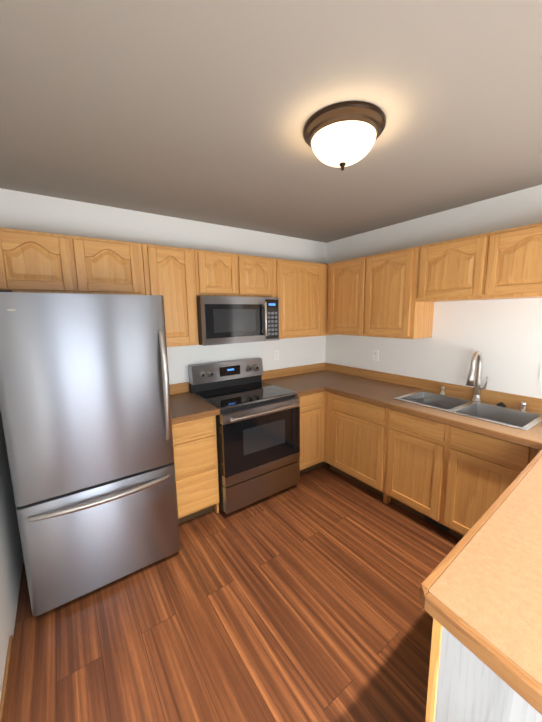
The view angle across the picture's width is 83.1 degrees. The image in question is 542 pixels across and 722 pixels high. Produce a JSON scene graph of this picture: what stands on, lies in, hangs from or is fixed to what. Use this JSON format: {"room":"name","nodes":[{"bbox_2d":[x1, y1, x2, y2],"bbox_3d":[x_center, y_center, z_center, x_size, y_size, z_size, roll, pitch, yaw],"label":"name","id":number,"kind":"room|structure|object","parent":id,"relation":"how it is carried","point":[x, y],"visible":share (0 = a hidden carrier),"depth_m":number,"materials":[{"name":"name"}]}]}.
{"room":"kitchen","nodes":[
{"label":"kitchen","id":0,"kind":"room"},
{"bbox_2d":[0,410,22,699],"bbox_3d":[-0.943,0.307,0.720,0.120,2.440,3.250,-7,11,-35],"label":"wall","id":1,"kind":"structure","parent":0,"point":[11,557],"depth_m":1.70,"materials":[{"name":"white paint"}]},
{"bbox_2d":[0,188,326,391],"bbox_3d":[-0.611,-0.049,2.987,3.304,2.440,0.120,-7,11,-35],"label":"wall","id":2,"kind":"structure","parent":0,"point":[19,210],"depth_m":2.73,"materials":[{"name":"white paint"}]},
{"bbox_2d":[0,228,144,294],"bbox_3d":[-1.362,-0.637,2.095,0.863,0.372,0.319,-7,11,-35],"label":"upper cabinet","id":3,"kind":"object","parent":2,"relation":"attached to","point":[35,262],"visible":0.98,"depth_m":1.95,"materials":[{"name":"brown wood"}]},
{"bbox_2d":[141,243,198,346],"bbox_3d":[-0.844,-0.507,2.483,0.393,0.762,0.319,-7,11,-35],"label":"upper cabinet","id":4,"kind":"object","parent":2,"relation":"attached to","point":[169,275],"visible":0.83,"depth_m":2.36,"materials":[{"name":"brown wood"}]},
{"bbox_2d":[169,382,188,394],"bbox_3d":[-0.927,0.260,2.721,0.400,0.092,0.018,-7,11,-35],"label":"backsplash","id":5,"kind":"structure","parent":2,"relation":"attached to","point":[177,388],"depth_m":2.77,"materials":[{"name":"brown wood"}]},
{"bbox_2d":[194,249,272,296],"bbox_3d":[-0.373,-0.762,2.781,0.763,0.362,0.319,-7,11,-35],"label":"upper cabinet","id":6,"kind":"object","parent":2,"relation":"attached to","point":[223,274],"visible":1,"depth_m":2.62,"materials":[{"name":"brown wood"}]},
{"bbox_2d":[196,296,278,345],"bbox_3d":[-0.329,-0.376,2.786,0.757,0.396,0.448,-7,11,-35],"label":"microwave","id":7,"kind":"object","parent":6,"relation":"attached to","point":[229,319],"visible":0.98,"depth_m":2.60,"materials":[{"name":"silver metal"}]},
{"bbox_2d":[274,350,278,360],"bbox_3d":[0.060,-0.065,3.383,0.070,0.115,0.008,-7,11,-35],"label":"electrical outlet","id":8,"kind":"object","parent":2,"relation":"attached to","point":[276,354],"visible":1,"depth_m":3.38,"materials":[{"name":"white plastic"}]},
{"bbox_2d":[262,362,324,379],"bbox_3d":[0.258,0.115,3.541,0.964,0.092,0.021,-7,11,-35],"label":"backsplash","id":9,"kind":"structure","parent":2,"relation":"attached to","point":[269,374],"depth_m":3.52,"materials":[{"name":"brown wood"}]},
{"bbox_2d":[273,258,336,338],"bbox_3d":[0.351,-0.653,3.312,0.997,0.762,0.319,-7,11,-35],"label":"upper cabinet","id":10,"kind":"object","parent":2,"relation":"attached to","point":[300,289],"visible":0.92,"depth_m":3.09,"materials":[{"name":"brown wood"}]},
{"bbox_2d":[6,464,459,721],"bbox_3d":[1.226,1.556,0.621,3.304,0.060,6.440,-7,11,-35],"label":"floor","id":11,"kind":"structure","parent":0,"point":[301,601],"depth_m":1.60,"materials":[{"name":"wood"}]},
{"bbox_2d":[0,290,179,615],"bbox_3d":[-1.159,0.460,2.014,0.804,1.748,0.882,-7,11,-35],"label":"fridge","id":12,"kind":"object","parent":11,"relation":"on","point":[85,406],"visible":1,"depth_m":1.67,"materials":[{"name":"silver metal"}]},
{"bbox_2d":[172,415,218,523],"bbox_3d":[-0.749,0.812,2.561,0.395,0.872,0.608,-7,11,-35],"label":"base cabinet","id":13,"kind":"object","parent":11,"relation":"on","point":[196,462],"visible":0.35,"depth_m":2.32,"materials":[{"name":"brown wood"}]},
{"bbox_2d":[170,392,219,424],"bbox_3d":[-0.740,0.365,2.469,0.400,0.044,0.664,-7,11,-35],"label":"countertop","id":14,"kind":"structure","parent":13,"relation":"on","point":[187,406],"depth_m":2.33,"materials":[{"name":"laminate"}]},
{"bbox_2d":[188,358,299,513],"bbox_3d":[-0.228,0.619,2.804,0.758,1.165,0.742,-7,11,-35],"label":"range","id":15,"kind":"object","parent":11,"relation":"on","point":[258,434],"visible":0.96,"depth_m":2.59,"materials":[{"name":"silver metal"}]},
{"bbox_2d":[295,391,327,474],"bbox_3d":[0.452,0.666,3.394,1.002,0.872,0.608,-7,11,-35],"label":"base cabinet","id":16,"kind":"object","parent":11,"relation":"on","point":[312,413],"visible":0.33,"depth_m":3.00,"materials":[{"name":"brown wood"}]},
{"bbox_2d":[262,376,325,396],"bbox_3d":[0.190,0.250,3.113,0.340,0.041,0.667,-7,11,-35],"label":"countertop","id":17,"kind":"structure","parent":16,"relation":"on","point":[299,385],"depth_m":3.03,"materials":[{"name":"laminate"}]},
{"bbox_2d":[290,370,541,445],"bbox_3d":[1.285,0.339,2.436,0.665,0.041,3.044,-7,11,-35],"label":"countertop","id":18,"kind":"structure","parent":16,"relation":"on","point":[372,391],"depth_m":2.46,"materials":[{"name":"laminate"}]},
{"bbox_2d":[393,351,541,430],"bbox_3d":[1.453,0.226,2.274,0.492,0.585,0.876,-7,11,-35],"label":"sink","id":19,"kind":"object","parent":18,"relation":"in","point":[522,417],"visible":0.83,"depth_m":2.30,"materials":[{"name":"silver metal"}]},
{"bbox_2d":[440,351,526,409],"bbox_3d":[1.569,0.122,2.325,0.195,0.399,0.592,-7,11,-35],"label":"faucet","id":20,"kind":"object","parent":18,"relation":"on","point":[471,402],"depth_m":2.34,"materials":[{"name":"silver metal"}]},
{"bbox_2d":[324,391,375,490],"bbox_3d":[0.987,0.722,2.980,0.608,0.872,0.771,-7,11,-35],"label":"base cabinet","id":21,"kind":"object","parent":11,"relation":"on","point":[349,424],"depth_m":2.83,"materials":[{"name":"brown wood"}]},
{"bbox_2d":[372,405,523,539],"bbox_3d":[1.436,0.813,2.349,0.608,0.872,1.020,-7,11,-35],"label":"base cabinet","id":22,"kind":"object","parent":11,"relation":"on","point":[455,482],"depth_m":2.17,"materials":[{"name":"brown wood"}]},
{"bbox_2d":[425,618,541,721],"bbox_3d":[0.775,1.073,0.734,0.478,0.872,0.616,-7,11,-35],"label":"base cabinet","id":23,"kind":"object","parent":11,"relation":"on","point":[465,684],"visible":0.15,"depth_m":0.70,"materials":[{"name":"white wood"}]},
{"bbox_2d":[420,438,541,714],"bbox_3d":[1.076,0.577,0.923,1.440,0.041,0.780,-7,11,-35],"label":"countertop","id":24,"kind":"structure","parent":23,"relation":"on","point":[481,592],"depth_m":0.79,"materials":[{"name":"laminate"}]},
{"bbox_2d":[520,446,540,472],"bbox_3d":[1.758,0.879,1.896,0.608,0.872,0.180,-7,11,-35],"label":"base cabinet","id":25,"kind":"object","parent":11,"relation":"on","point":[526,456],"depth_m":1.74,"materials":[{"name":"brown wood"}]},
{"bbox_2d":[0,0,541,242],"bbox_3d":[0.306,-1.094,1.480,3.304,0.060,3.370,-7,11,-35],"label":"ceiling","id":26,"kind":"structure","parent":0,"point":[200,110],"depth_m":1.21,"materials":[{"name":"beige paint"}]},
{"bbox_2d":[303,101,385,170],"bbox_3d":[0.326,-0.958,1.384,0.360,0.178,0.360,-7,11,-35],"label":"flush-mount ceiling light","id":27,"kind":"object","parent":26,"relation":"attached to","point":[342,135],"visible":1,"depth_m":1.28,"materials":[{"name":"white glass"}]},
{"bbox_2d":[325,184,541,398],"bbox_3d":[1.660,-0.011,2.526,0.120,2.440,3.250,-7,11,-35],"label":"wall","id":28,"kind":"structure","parent":0,"point":[503,337],"depth_m":2.49,"materials":[{"name":"white paint"}]},
{"bbox_2d":[372,350,378,360],"bbox_3d":[1.099,-0.061,3.213,0.008,0.115,0.070,-7,11,-35],"label":"electrical outlet","id":29,"kind":"object","parent":28,"relation":"attached to","point":[375,355],"visible":1,"depth_m":3.21,"materials":[{"name":"white plastic"}]},
{"bbox_2d":[327,246,433,338],"bbox_3d":[1.009,-0.620,2.969,0.319,0.742,0.996,-7,11,-35],"label":"upper cabinet","id":30,"kind":"object","parent":28,"relation":"attached to","point":[373,295],"visible":1,"depth_m":2.75,"materials":[{"name":"brown wood"}]},
{"bbox_2d":[325,362,541,411],"bbox_3d":[1.548,0.241,2.609,0.018,0.092,3.044,-7,11,-35],"label":"backsplash","id":31,"kind":"structure","parent":28,"relation":"attached to","point":[515,400],"depth_m":2.67,"materials":[{"name":"brown wood"}]},
{"bbox_2d":[416,222,541,301],"bbox_3d":[1.576,-0.656,2.145,0.319,0.434,0.980,-7,11,-35],"label":"upper cabinet","id":32,"kind":"object","parent":28,"relation":"attached to","point":[502,264],"visible":1,"depth_m":2.07,"materials":[{"name":"brown wood"}]},
{"bbox_2d":[539,364,541,380],"bbox_3d":[1.886,0.083,2.095,0.018,0.115,0.070,-7,11,-35],"label":"light switch","id":33,"kind":"object","parent":28,"relation":"attached to","point":[540,376],"visible":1,"depth_m":2.12,"materials":[{"name":"white plastic"}]},
{"bbox_3d":[0.842,0.670,-1.788,0.120,2.440,2.950,-7,11,-35],"label":"wall","id":34,"kind":"structure","parent":0,"visible":0},
{"bbox_2d":[0,635,14,721],"bbox_3d":[0.243,1.690,-0.627,0.012,0.084,5.260,-7,11,-35],"label":"baseboard","id":35,"kind":"structure","parent":34,"relation":"attached to","point":[5,694],"depth_m":1.32,"materials":[{"name":"brown wood"}]}
]}

